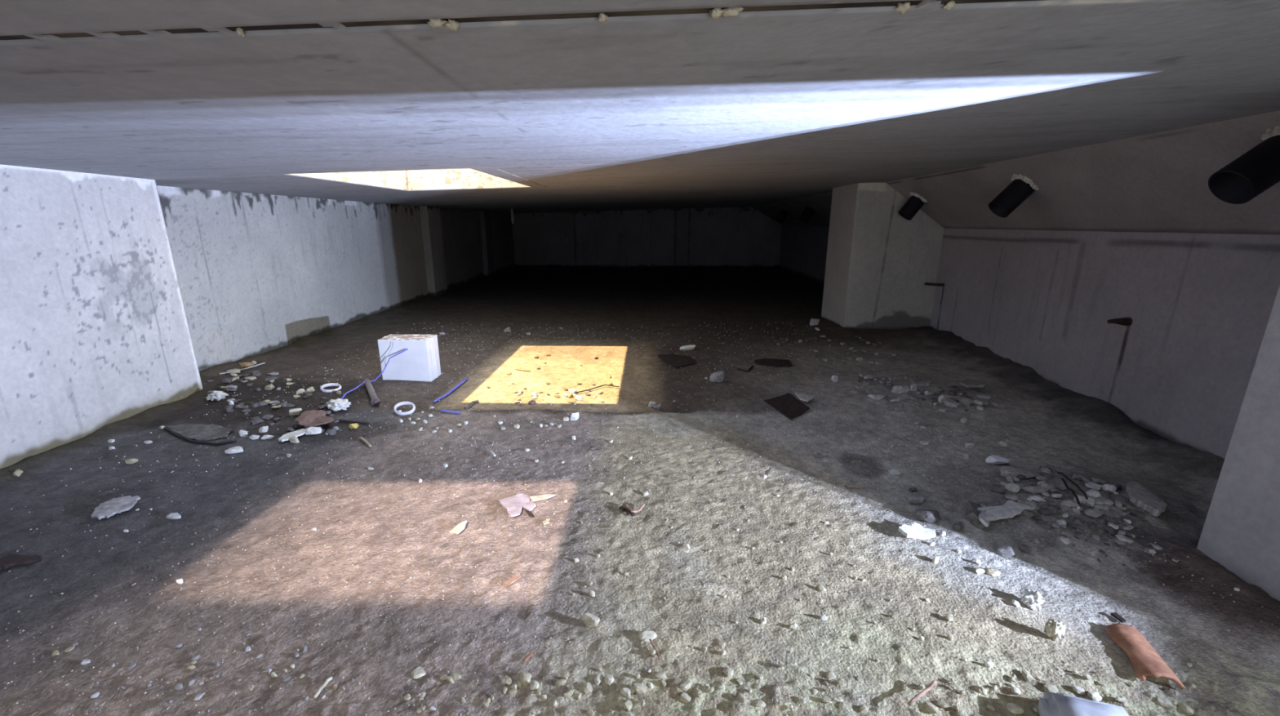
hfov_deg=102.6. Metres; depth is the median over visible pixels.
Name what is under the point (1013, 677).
crumb
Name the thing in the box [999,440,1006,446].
stone
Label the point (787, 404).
board
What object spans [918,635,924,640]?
pebble
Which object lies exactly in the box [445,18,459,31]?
crumb
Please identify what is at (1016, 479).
chip
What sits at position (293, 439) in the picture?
stone
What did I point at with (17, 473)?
stone
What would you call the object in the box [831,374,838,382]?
stone
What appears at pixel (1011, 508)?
stone
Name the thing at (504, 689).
crumb
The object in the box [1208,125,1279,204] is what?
drain pipe
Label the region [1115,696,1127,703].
crumb
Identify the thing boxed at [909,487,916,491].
stone
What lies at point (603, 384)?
stick
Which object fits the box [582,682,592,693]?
crumb
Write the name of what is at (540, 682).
crumb
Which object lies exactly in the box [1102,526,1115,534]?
chip
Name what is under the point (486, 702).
crumb
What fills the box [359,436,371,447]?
stick
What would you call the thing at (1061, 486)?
stone
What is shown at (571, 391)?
stone
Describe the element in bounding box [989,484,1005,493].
chip
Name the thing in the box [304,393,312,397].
chip
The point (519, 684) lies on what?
crumb
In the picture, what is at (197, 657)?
chip
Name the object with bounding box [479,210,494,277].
wall
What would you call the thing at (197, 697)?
chip
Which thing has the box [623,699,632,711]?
crumb
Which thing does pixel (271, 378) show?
chip
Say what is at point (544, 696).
pebble
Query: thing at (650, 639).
twig
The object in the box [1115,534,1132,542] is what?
chip
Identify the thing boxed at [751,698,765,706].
crumb
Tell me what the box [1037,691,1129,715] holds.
lump
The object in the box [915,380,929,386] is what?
shard
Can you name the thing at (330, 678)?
wood splinter
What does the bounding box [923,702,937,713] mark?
crumb
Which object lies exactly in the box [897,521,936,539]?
plaster slab
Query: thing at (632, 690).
crumb
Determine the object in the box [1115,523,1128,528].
chip
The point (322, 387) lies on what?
ring
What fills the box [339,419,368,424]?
stick
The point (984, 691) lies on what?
crumb
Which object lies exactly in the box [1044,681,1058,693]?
crumb
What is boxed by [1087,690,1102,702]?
crumb
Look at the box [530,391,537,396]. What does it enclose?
crumb
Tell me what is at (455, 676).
crumb
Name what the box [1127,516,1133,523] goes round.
chip
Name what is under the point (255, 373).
chip
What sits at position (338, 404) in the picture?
lump
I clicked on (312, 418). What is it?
sheet
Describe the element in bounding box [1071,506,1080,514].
chip
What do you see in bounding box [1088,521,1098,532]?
chip
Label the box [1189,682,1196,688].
crumb
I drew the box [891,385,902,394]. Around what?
stone
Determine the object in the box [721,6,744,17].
crumb
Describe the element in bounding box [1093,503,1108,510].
chip
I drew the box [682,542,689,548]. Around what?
stone
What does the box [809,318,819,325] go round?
stone
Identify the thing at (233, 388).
chip
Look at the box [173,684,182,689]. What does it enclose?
chip
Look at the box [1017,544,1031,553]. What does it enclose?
stone
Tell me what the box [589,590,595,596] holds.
pebble
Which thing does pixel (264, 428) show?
stone
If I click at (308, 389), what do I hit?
chip
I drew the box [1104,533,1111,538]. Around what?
clod
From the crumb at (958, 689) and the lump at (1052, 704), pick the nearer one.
the lump at (1052, 704)
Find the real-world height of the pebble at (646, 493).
0.019 m
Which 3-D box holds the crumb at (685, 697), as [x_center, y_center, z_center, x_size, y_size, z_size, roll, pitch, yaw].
[0.095,0.698,1.054,0.025,0.011,0.020,11,18,32]
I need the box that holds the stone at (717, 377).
[709,370,724,382]
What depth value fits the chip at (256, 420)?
2.48 m
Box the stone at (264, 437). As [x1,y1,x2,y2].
[261,435,274,439]
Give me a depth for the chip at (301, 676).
1.11 m
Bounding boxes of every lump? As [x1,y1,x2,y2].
[204,390,229,400]
[244,376,256,380]
[325,398,351,411]
[348,422,359,428]
[914,509,940,524]
[1020,589,1044,610]
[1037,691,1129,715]
[1043,618,1066,640]
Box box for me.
[377,334,440,381]
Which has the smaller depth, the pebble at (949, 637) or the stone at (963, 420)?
the pebble at (949, 637)
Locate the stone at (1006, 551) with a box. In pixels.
[995,545,1014,557]
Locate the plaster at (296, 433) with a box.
[278,427,306,441]
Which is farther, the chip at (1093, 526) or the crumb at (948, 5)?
the chip at (1093, 526)
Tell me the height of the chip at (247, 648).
0.006 m
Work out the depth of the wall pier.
4.65 m
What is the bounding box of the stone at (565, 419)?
[563,416,568,421]
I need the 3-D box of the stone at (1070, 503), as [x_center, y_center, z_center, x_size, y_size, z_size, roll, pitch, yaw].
[1.411,0.474,1.683,0.050,0.025,0.030,5,15,18]
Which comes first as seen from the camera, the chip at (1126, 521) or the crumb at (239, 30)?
the crumb at (239, 30)
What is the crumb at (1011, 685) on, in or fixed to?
on the floor
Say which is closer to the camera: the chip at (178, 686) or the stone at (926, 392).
the chip at (178, 686)
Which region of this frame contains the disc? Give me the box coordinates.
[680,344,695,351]
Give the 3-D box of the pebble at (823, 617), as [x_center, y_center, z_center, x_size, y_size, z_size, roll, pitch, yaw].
[0.455,0.642,1.272,0.017,0.022,0.010,-1,15,-3]
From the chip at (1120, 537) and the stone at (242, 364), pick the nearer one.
the chip at (1120, 537)
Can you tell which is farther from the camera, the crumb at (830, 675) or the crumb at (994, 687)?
the crumb at (830, 675)
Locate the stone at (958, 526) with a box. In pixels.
[951,521,964,531]
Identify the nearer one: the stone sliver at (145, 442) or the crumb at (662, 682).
the crumb at (662, 682)
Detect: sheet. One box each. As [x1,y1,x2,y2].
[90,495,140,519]
[167,423,233,440]
[293,409,333,427]
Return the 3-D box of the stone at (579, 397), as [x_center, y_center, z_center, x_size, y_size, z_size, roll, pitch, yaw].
[-0.345,0.227,2.902,0.056,0.026,0.034,7,16,18]
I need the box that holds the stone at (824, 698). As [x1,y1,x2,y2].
[822,695,832,703]
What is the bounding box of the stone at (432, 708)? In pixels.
[429,706,435,711]
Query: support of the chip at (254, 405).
on the floor
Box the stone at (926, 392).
[924,390,933,395]
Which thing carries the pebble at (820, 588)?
on the floor
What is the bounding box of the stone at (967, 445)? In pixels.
[964,442,973,448]
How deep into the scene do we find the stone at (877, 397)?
2.81 m
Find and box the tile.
[1103,623,1185,689]
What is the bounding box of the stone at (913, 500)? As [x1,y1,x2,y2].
[909,495,924,504]
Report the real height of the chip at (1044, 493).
0.009 m
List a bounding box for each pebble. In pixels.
[176,578,183,583]
[271,671,277,677]
[511,684,516,690]
[542,694,546,699]
[586,581,592,586]
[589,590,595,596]
[635,673,639,679]
[642,490,648,496]
[648,649,656,657]
[648,682,653,688]
[720,649,725,654]
[777,661,784,667]
[781,575,786,580]
[817,584,826,592]
[820,613,827,620]
[838,678,844,684]
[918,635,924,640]
[945,613,953,621]
[946,634,953,640]
[984,661,993,667]
[1147,549,1155,554]
[1171,700,1177,705]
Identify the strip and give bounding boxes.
[0,554,41,569]
[432,377,468,402]
[439,409,460,413]
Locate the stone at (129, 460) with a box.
[124,458,137,463]
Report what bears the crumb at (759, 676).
on the floor
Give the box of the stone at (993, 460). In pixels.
[985,454,1009,464]
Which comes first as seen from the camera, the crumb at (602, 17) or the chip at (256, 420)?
the crumb at (602, 17)
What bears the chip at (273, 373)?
on the floor
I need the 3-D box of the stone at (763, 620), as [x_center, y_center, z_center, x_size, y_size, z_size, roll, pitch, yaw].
[0.303,0.645,1.259,0.017,0.015,0.010,-6,16,-21]
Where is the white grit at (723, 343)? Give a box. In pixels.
[70,342,952,479]
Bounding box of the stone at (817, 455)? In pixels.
[812,451,823,457]
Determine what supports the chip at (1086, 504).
on the floor
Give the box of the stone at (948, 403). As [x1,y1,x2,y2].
[943,400,957,407]
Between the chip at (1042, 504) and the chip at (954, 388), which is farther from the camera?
the chip at (954, 388)
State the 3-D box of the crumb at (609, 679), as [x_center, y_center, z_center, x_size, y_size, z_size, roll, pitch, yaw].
[-0.066,0.688,1.098,0.025,0.013,0.019,14,20,43]
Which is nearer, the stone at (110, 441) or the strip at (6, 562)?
the strip at (6, 562)
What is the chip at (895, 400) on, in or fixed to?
on the floor
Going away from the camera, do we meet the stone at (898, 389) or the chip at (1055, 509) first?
the chip at (1055, 509)
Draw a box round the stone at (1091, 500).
[1073,495,1094,504]
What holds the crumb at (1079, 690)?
on the floor
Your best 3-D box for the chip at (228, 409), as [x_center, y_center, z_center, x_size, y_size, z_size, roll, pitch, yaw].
[-2.114,0.264,2.640,0.051,0.030,0.030,9,17,31]
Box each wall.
[0,164,203,468]
[156,185,514,371]
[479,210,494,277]
[511,206,782,267]
[779,225,829,284]
[929,228,1279,458]
[1196,285,1279,600]
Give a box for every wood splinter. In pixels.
[312,676,333,698]
[523,507,534,517]
[529,493,555,502]
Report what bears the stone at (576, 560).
on the floor
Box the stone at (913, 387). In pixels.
[910,382,916,391]
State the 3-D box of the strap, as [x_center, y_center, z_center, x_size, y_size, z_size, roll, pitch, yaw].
[-1.587,0.087,2.982,0.158,0.201,0.488,7,16,23]
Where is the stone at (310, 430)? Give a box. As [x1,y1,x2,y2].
[305,426,323,435]
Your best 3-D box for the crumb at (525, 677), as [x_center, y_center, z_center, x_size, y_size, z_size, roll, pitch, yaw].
[-0.246,0.688,1.099,0.024,0.018,0.026,0,15,1]
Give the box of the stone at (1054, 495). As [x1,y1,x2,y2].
[1050,493,1062,497]
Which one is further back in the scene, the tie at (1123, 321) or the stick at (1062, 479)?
the tie at (1123, 321)
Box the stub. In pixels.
[364,378,380,405]
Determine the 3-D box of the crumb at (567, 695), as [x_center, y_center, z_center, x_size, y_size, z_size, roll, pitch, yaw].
[-0.145,0.696,1.062,0.013,0.013,0.028,13,19,40]
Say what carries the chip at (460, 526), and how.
on the floor
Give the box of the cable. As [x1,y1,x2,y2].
[163,426,236,445]
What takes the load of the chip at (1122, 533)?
on the floor
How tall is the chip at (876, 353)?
0.030 m
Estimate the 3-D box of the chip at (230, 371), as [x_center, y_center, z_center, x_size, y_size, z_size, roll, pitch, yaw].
[-2.660,0.091,3.360,0.072,0.034,0.045,-7,16,-24]
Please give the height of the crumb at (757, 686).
0.005 m
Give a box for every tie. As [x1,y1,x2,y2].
[924,282,944,286]
[1106,317,1132,325]
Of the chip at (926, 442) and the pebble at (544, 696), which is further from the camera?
the chip at (926, 442)
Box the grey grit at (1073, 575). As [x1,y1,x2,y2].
[0,321,1278,715]
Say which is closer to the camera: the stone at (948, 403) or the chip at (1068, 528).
the chip at (1068, 528)
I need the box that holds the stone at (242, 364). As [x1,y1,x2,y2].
[239,362,254,366]
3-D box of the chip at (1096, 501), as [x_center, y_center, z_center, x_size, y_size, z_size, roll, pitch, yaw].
[1.517,0.477,1.706,0.029,0.013,0.037,-14,20,-43]
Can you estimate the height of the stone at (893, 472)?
0.019 m
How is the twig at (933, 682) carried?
on the floor
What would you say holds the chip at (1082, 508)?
on the floor
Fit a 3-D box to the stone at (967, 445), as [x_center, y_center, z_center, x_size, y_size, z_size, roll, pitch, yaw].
[1.442,0.383,2.252,0.041,0.026,0.025,4,15,13]
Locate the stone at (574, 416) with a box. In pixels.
[569,412,579,420]
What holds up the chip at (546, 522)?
on the floor
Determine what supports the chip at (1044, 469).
on the floor
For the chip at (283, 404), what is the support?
on the floor
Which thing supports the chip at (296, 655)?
on the floor
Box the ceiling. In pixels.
[0,0,1279,213]
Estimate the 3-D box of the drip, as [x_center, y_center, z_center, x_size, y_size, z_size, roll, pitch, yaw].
[-2.068,-2.301,8.330,0.050,0.255,0.052,0,15,1]
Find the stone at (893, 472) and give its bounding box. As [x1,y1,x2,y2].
[888,469,901,475]
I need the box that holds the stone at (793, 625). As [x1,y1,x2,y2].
[790,622,797,629]
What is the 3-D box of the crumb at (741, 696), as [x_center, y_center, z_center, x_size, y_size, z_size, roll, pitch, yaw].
[0.207,0.694,1.050,0.016,0.009,0.012,14,20,42]
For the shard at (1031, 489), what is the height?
0.024 m
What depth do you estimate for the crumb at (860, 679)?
1.10 m
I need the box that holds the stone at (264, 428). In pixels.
[258,426,268,432]
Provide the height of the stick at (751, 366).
0.012 m
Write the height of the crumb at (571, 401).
0.023 m
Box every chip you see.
[51,649,59,656]
[64,645,74,652]
[80,659,90,665]
[90,692,99,697]
[126,662,136,668]
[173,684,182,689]
[174,642,182,647]
[186,665,195,670]
[187,679,195,686]
[190,654,199,661]
[194,693,203,700]
[222,377,232,382]
[224,406,233,412]
[226,368,240,373]
[226,387,237,391]
[239,404,248,408]
[241,408,251,412]
[244,646,251,651]
[248,684,253,690]
[250,370,262,377]
[250,418,263,424]
[252,402,259,407]
[258,400,266,405]
[261,414,273,419]
[264,377,277,381]
[268,400,279,404]
[269,371,279,375]
[271,404,280,408]
[273,417,281,421]
[278,400,287,407]
[283,675,291,681]
[284,404,294,407]
[293,395,300,398]
[294,652,299,657]
[298,673,305,678]
[302,645,307,652]
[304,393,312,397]
[305,386,314,392]
[325,410,331,414]
[325,428,336,435]
[333,684,337,690]
[449,520,466,533]
[503,573,520,586]
[522,652,533,662]
[542,518,550,524]
[850,390,858,393]
[859,394,866,399]
[872,342,879,346]
[874,351,880,355]
[889,398,900,402]
[897,402,903,407]
[919,440,928,444]
[938,531,946,537]
[947,390,956,396]
[950,385,959,391]
[964,395,973,399]
[973,400,983,404]
[976,394,991,399]
[976,405,982,410]
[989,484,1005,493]
[1004,482,1019,492]
[1004,494,1017,501]
[1005,473,1013,482]
[1013,476,1019,481]
[1015,483,1025,489]
[1016,474,1026,479]
[1018,509,1035,518]
[1028,495,1045,502]
[1031,514,1041,520]
[1035,475,1048,481]
[1035,520,1049,528]
[1036,501,1047,507]
[1037,506,1053,514]
[1039,471,1050,477]
[1040,466,1051,474]
[1040,482,1055,491]
[1040,491,1049,496]
[1047,505,1062,514]
[1049,488,1057,492]
[1052,523,1059,528]
[1057,520,1066,525]
[1058,536,1071,544]
[1064,524,1076,532]
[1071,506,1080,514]
[1075,474,1087,480]
[1075,476,1082,480]
[1078,506,1085,511]
[1082,501,1089,506]
[1084,481,1101,489]
[1084,508,1102,517]
[1085,488,1102,498]
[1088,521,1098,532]
[1091,477,1106,484]
[1093,497,1103,504]
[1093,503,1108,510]
[1096,497,1114,505]
[1102,484,1116,492]
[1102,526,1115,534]
[1103,489,1112,496]
[1107,522,1118,528]
[1114,539,1125,545]
[1115,484,1121,489]
[1115,499,1122,508]
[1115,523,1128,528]
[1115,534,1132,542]
[1117,531,1124,535]
[1118,520,1133,530]
[1122,509,1131,512]
[1123,493,1129,498]
[1123,518,1131,524]
[1124,498,1133,504]
[1124,537,1134,543]
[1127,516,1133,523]
[1129,509,1145,519]
[1141,520,1151,525]
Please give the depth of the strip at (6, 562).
1.47 m
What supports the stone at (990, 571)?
on the floor
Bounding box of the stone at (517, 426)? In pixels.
[513,423,519,428]
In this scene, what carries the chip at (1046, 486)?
on the floor
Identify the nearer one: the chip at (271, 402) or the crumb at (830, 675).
the crumb at (830, 675)
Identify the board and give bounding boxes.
[657,354,697,368]
[754,358,791,366]
[764,392,809,419]
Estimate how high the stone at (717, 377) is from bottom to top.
0.080 m
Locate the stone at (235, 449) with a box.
[225,446,243,453]
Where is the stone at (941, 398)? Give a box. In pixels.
[937,395,946,403]
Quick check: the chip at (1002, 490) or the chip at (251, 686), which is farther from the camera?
the chip at (1002, 490)
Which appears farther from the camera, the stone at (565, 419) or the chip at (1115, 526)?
the stone at (565, 419)
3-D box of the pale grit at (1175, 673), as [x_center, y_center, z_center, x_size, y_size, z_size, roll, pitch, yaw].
[0.081,0.475,1.855,2.904,0.076,1.856,0,15,1]
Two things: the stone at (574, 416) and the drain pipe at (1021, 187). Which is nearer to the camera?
the stone at (574, 416)
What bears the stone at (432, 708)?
on the floor
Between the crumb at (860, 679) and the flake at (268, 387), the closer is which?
the crumb at (860, 679)
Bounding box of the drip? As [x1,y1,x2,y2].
[511,208,514,224]
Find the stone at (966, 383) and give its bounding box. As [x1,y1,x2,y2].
[960,378,987,386]
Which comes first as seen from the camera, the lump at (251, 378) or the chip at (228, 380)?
the chip at (228, 380)
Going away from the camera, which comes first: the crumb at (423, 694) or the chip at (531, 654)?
the crumb at (423, 694)
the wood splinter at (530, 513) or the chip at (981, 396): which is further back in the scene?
the chip at (981, 396)
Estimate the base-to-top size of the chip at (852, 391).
0.023 m
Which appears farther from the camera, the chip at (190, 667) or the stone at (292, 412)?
the stone at (292, 412)
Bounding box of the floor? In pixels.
[0,263,1279,715]
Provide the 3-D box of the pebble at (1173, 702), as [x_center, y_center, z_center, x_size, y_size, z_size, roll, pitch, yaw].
[1.091,0.704,1.047,0.009,0.008,0.007,3,15,12]
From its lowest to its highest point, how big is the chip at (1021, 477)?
0.027 m
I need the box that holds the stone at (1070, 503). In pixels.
[1061,499,1079,506]
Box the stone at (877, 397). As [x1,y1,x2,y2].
[867,393,884,399]
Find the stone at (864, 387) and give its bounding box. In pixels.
[859,382,869,391]
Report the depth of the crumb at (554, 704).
1.04 m
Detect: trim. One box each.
[0,0,1038,39]
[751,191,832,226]
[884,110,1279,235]
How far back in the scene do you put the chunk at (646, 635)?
1.20 m
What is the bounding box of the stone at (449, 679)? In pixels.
[446,675,453,684]
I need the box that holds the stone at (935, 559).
[932,556,939,563]
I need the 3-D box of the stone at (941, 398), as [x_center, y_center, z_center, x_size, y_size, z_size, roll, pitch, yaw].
[1.611,0.220,2.736,0.040,0.048,0.024,-5,16,-19]
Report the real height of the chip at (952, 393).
0.033 m
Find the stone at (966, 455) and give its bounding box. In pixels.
[962,453,968,459]
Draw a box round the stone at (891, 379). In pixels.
[888,377,894,381]
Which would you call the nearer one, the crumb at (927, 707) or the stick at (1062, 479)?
the crumb at (927, 707)
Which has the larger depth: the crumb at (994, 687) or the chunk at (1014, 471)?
the chunk at (1014, 471)
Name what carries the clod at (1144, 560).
on the floor
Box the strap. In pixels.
[341,348,408,399]
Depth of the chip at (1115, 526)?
1.57 m
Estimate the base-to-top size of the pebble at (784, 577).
0.012 m
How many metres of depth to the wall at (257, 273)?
4.23 m
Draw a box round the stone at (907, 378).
[903,376,911,380]
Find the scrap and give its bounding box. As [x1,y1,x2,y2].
[463,400,478,408]
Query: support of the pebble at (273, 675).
on the floor
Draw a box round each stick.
[218,362,265,374]
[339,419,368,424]
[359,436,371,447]
[574,384,618,393]
[737,365,753,372]
[844,484,861,488]
[1057,471,1088,499]
[1061,478,1079,504]
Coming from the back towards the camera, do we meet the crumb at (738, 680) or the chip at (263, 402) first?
the chip at (263, 402)
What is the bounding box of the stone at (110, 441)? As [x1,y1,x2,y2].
[107,439,115,443]
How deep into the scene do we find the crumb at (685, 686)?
1.07 m
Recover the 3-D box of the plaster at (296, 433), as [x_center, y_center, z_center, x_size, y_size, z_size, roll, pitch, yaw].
[-1.579,0.349,2.341,0.069,0.008,0.139,8,17,27]
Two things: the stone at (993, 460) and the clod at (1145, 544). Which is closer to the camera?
the clod at (1145, 544)
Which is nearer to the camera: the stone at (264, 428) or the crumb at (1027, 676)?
the crumb at (1027, 676)
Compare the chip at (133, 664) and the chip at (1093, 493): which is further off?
the chip at (1093, 493)
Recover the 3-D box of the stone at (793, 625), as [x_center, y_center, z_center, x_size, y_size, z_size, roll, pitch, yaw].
[0.372,0.650,1.242,0.018,0.015,0.011,4,15,11]
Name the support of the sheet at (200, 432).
on the floor
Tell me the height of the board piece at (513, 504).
0.017 m
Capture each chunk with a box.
[296,388,305,394]
[638,630,657,641]
[1000,466,1035,478]
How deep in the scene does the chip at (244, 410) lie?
2.62 m
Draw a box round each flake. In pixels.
[166,512,181,519]
[264,384,274,390]
[795,392,813,401]
[862,374,873,379]
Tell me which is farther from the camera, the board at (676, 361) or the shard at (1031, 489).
the board at (676, 361)
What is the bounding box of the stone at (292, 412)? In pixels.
[288,408,302,416]
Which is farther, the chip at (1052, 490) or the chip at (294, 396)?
the chip at (294, 396)
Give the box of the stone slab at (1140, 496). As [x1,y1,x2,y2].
[1125,480,1167,516]
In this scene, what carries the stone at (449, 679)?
on the floor
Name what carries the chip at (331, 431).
on the floor
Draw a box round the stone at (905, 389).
[902,386,909,392]
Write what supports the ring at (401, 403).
on the floor
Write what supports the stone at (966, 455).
on the floor
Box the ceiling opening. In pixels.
[288,168,546,190]
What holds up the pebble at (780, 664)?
on the floor
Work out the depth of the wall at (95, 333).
2.29 m
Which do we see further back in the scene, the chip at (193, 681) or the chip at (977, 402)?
the chip at (977, 402)
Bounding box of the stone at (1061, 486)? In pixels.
[1057,484,1066,489]
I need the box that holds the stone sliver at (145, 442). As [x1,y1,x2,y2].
[143,440,152,444]
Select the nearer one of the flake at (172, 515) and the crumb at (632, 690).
the crumb at (632, 690)
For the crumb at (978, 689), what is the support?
on the floor
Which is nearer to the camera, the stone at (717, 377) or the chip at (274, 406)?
the chip at (274, 406)
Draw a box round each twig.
[623,503,645,512]
[648,638,661,660]
[906,680,937,706]
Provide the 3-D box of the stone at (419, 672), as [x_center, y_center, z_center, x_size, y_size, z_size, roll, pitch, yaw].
[-0.484,0.686,1.116,0.027,0.009,0.027,-13,20,-41]
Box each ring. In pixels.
[320,382,341,392]
[393,401,415,415]
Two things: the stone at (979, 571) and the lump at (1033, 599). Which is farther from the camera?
the stone at (979, 571)
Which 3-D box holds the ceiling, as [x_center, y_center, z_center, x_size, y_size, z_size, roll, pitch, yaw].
[0.093,-1.583,4.727,6.405,0.410,13.552,0,15,1]
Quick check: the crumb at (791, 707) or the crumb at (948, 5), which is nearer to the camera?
the crumb at (948, 5)
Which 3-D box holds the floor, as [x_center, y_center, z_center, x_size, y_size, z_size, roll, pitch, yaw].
[0.019,-0.386,5.082,6.146,0.114,13.425,0,15,1]
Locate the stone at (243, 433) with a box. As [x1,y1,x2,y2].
[238,430,248,437]
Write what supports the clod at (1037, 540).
on the floor
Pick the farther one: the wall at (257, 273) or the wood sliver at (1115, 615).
the wall at (257, 273)
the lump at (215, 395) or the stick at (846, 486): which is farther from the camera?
the lump at (215, 395)
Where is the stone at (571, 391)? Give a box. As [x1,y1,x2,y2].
[568,388,577,394]
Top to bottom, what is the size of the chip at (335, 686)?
0.009 m
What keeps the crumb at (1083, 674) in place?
on the floor
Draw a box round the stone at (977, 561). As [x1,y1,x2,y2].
[975,558,980,564]
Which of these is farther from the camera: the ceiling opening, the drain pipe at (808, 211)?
the drain pipe at (808, 211)
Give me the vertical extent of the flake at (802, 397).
0.006 m
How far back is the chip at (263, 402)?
2.70 m
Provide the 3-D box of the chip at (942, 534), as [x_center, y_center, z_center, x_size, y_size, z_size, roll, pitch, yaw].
[0.946,0.551,1.601,0.024,0.016,0.014,-5,15,-13]
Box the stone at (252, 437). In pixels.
[248,435,259,439]
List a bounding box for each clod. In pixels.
[1034,537,1039,543]
[1092,534,1100,541]
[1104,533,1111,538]
[1137,567,1145,572]
[1141,541,1150,546]
[1141,557,1149,564]
[1150,543,1163,550]
[1158,552,1165,557]
[1161,570,1170,575]
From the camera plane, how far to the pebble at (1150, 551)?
1.47 m
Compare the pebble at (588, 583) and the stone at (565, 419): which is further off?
the stone at (565, 419)
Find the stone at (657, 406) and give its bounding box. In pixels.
[653,404,661,409]
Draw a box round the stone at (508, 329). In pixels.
[503,327,511,331]
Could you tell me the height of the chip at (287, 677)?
0.006 m
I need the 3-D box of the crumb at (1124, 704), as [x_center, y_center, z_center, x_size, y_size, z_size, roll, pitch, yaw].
[0.985,0.706,1.042,0.013,0.009,0.011,5,16,20]
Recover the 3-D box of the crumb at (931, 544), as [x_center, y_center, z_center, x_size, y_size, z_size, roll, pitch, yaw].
[0.888,0.565,1.559,0.017,0.014,0.010,-2,15,-7]
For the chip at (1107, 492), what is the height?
0.020 m
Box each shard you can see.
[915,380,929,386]
[1022,485,1044,493]
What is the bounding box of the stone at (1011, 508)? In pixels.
[976,499,1035,520]
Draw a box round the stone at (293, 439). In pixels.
[288,435,299,443]
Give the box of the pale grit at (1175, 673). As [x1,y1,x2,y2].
[4,404,1277,715]
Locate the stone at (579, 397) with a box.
[574,395,583,400]
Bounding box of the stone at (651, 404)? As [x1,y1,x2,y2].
[648,401,655,407]
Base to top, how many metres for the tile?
0.027 m
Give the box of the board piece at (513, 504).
[498,493,536,516]
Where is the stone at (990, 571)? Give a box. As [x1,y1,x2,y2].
[984,568,1000,576]
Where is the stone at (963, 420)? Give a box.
[960,417,967,422]
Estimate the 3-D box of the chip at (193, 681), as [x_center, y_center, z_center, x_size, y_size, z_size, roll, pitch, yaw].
[-0.956,0.692,1.093,0.007,0.008,0.013,7,18,25]
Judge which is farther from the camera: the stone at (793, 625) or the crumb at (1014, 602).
the crumb at (1014, 602)
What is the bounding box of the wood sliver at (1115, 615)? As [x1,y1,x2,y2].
[1111,612,1126,622]
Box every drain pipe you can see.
[799,205,814,223]
[897,191,927,220]
[988,173,1038,217]
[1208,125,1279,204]
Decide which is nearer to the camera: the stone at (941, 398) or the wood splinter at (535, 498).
the wood splinter at (535, 498)
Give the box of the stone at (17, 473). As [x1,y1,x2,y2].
[12,469,22,476]
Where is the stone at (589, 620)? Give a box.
[583,612,599,626]
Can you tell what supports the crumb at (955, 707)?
on the floor
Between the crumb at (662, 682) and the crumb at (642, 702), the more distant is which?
the crumb at (662, 682)
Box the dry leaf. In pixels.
[618,506,635,515]
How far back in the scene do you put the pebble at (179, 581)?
1.40 m
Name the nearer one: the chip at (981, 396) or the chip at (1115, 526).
the chip at (1115, 526)
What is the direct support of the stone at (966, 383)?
on the floor
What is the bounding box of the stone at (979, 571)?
[974,567,984,573]
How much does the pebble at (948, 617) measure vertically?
0.016 m
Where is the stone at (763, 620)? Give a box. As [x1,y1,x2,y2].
[760,617,766,624]
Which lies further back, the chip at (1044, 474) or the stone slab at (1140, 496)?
the chip at (1044, 474)
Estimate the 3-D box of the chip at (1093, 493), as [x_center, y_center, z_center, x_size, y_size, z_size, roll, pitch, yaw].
[1.533,0.459,1.730,0.040,0.028,0.042,-3,15,-13]
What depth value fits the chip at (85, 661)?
1.14 m
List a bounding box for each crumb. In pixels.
[228,400,234,405]
[235,26,244,36]
[404,693,410,700]
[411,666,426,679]
[415,706,422,713]
[418,692,425,697]
[426,18,448,27]
[440,674,446,679]
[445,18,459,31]
[449,672,462,680]
[483,697,490,707]
[502,675,511,684]
[502,686,507,693]
[508,688,516,694]
[516,680,522,688]
[520,671,531,686]
[528,400,536,404]
[529,680,539,689]
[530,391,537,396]
[535,680,542,691]
[552,699,556,706]
[555,679,566,685]
[562,392,568,397]
[564,688,574,700]
[569,399,575,404]
[576,693,581,699]
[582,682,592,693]
[586,709,594,715]
[594,673,602,684]
[596,398,604,402]
[598,13,608,22]
[604,674,613,685]
[621,687,631,697]
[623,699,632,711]
[629,686,635,693]
[633,682,646,694]
[640,697,644,706]
[653,671,666,678]
[660,679,666,686]
[680,680,690,692]
[680,691,691,702]
[706,686,714,693]
[709,7,724,19]
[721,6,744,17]
[722,666,733,677]
[735,678,742,684]
[738,692,745,701]
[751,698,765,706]
[753,684,760,688]
[755,673,763,679]
[789,704,794,711]
[800,696,806,703]
[810,688,817,694]
[826,671,835,679]
[826,686,831,691]
[834,697,843,702]
[856,675,863,683]
[858,704,868,712]
[894,1,911,13]
[918,683,924,689]
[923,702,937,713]
[929,542,935,546]
[936,700,950,708]
[943,0,955,10]
[952,683,963,692]
[953,705,959,711]
[959,689,965,694]
[973,686,986,694]
[975,684,982,693]
[986,704,995,711]
[991,684,997,690]
[1007,702,1023,714]
[1008,683,1015,688]
[1009,674,1017,682]
[1011,600,1020,607]
[1011,686,1020,694]
[1021,669,1035,682]
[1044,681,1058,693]
[1071,684,1085,694]
[1082,673,1091,678]
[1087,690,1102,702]
[1096,680,1106,686]
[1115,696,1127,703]
[1121,702,1129,708]
[1155,696,1173,708]
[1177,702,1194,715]
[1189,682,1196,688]
[1235,689,1244,696]
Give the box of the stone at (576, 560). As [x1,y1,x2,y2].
[573,557,579,562]

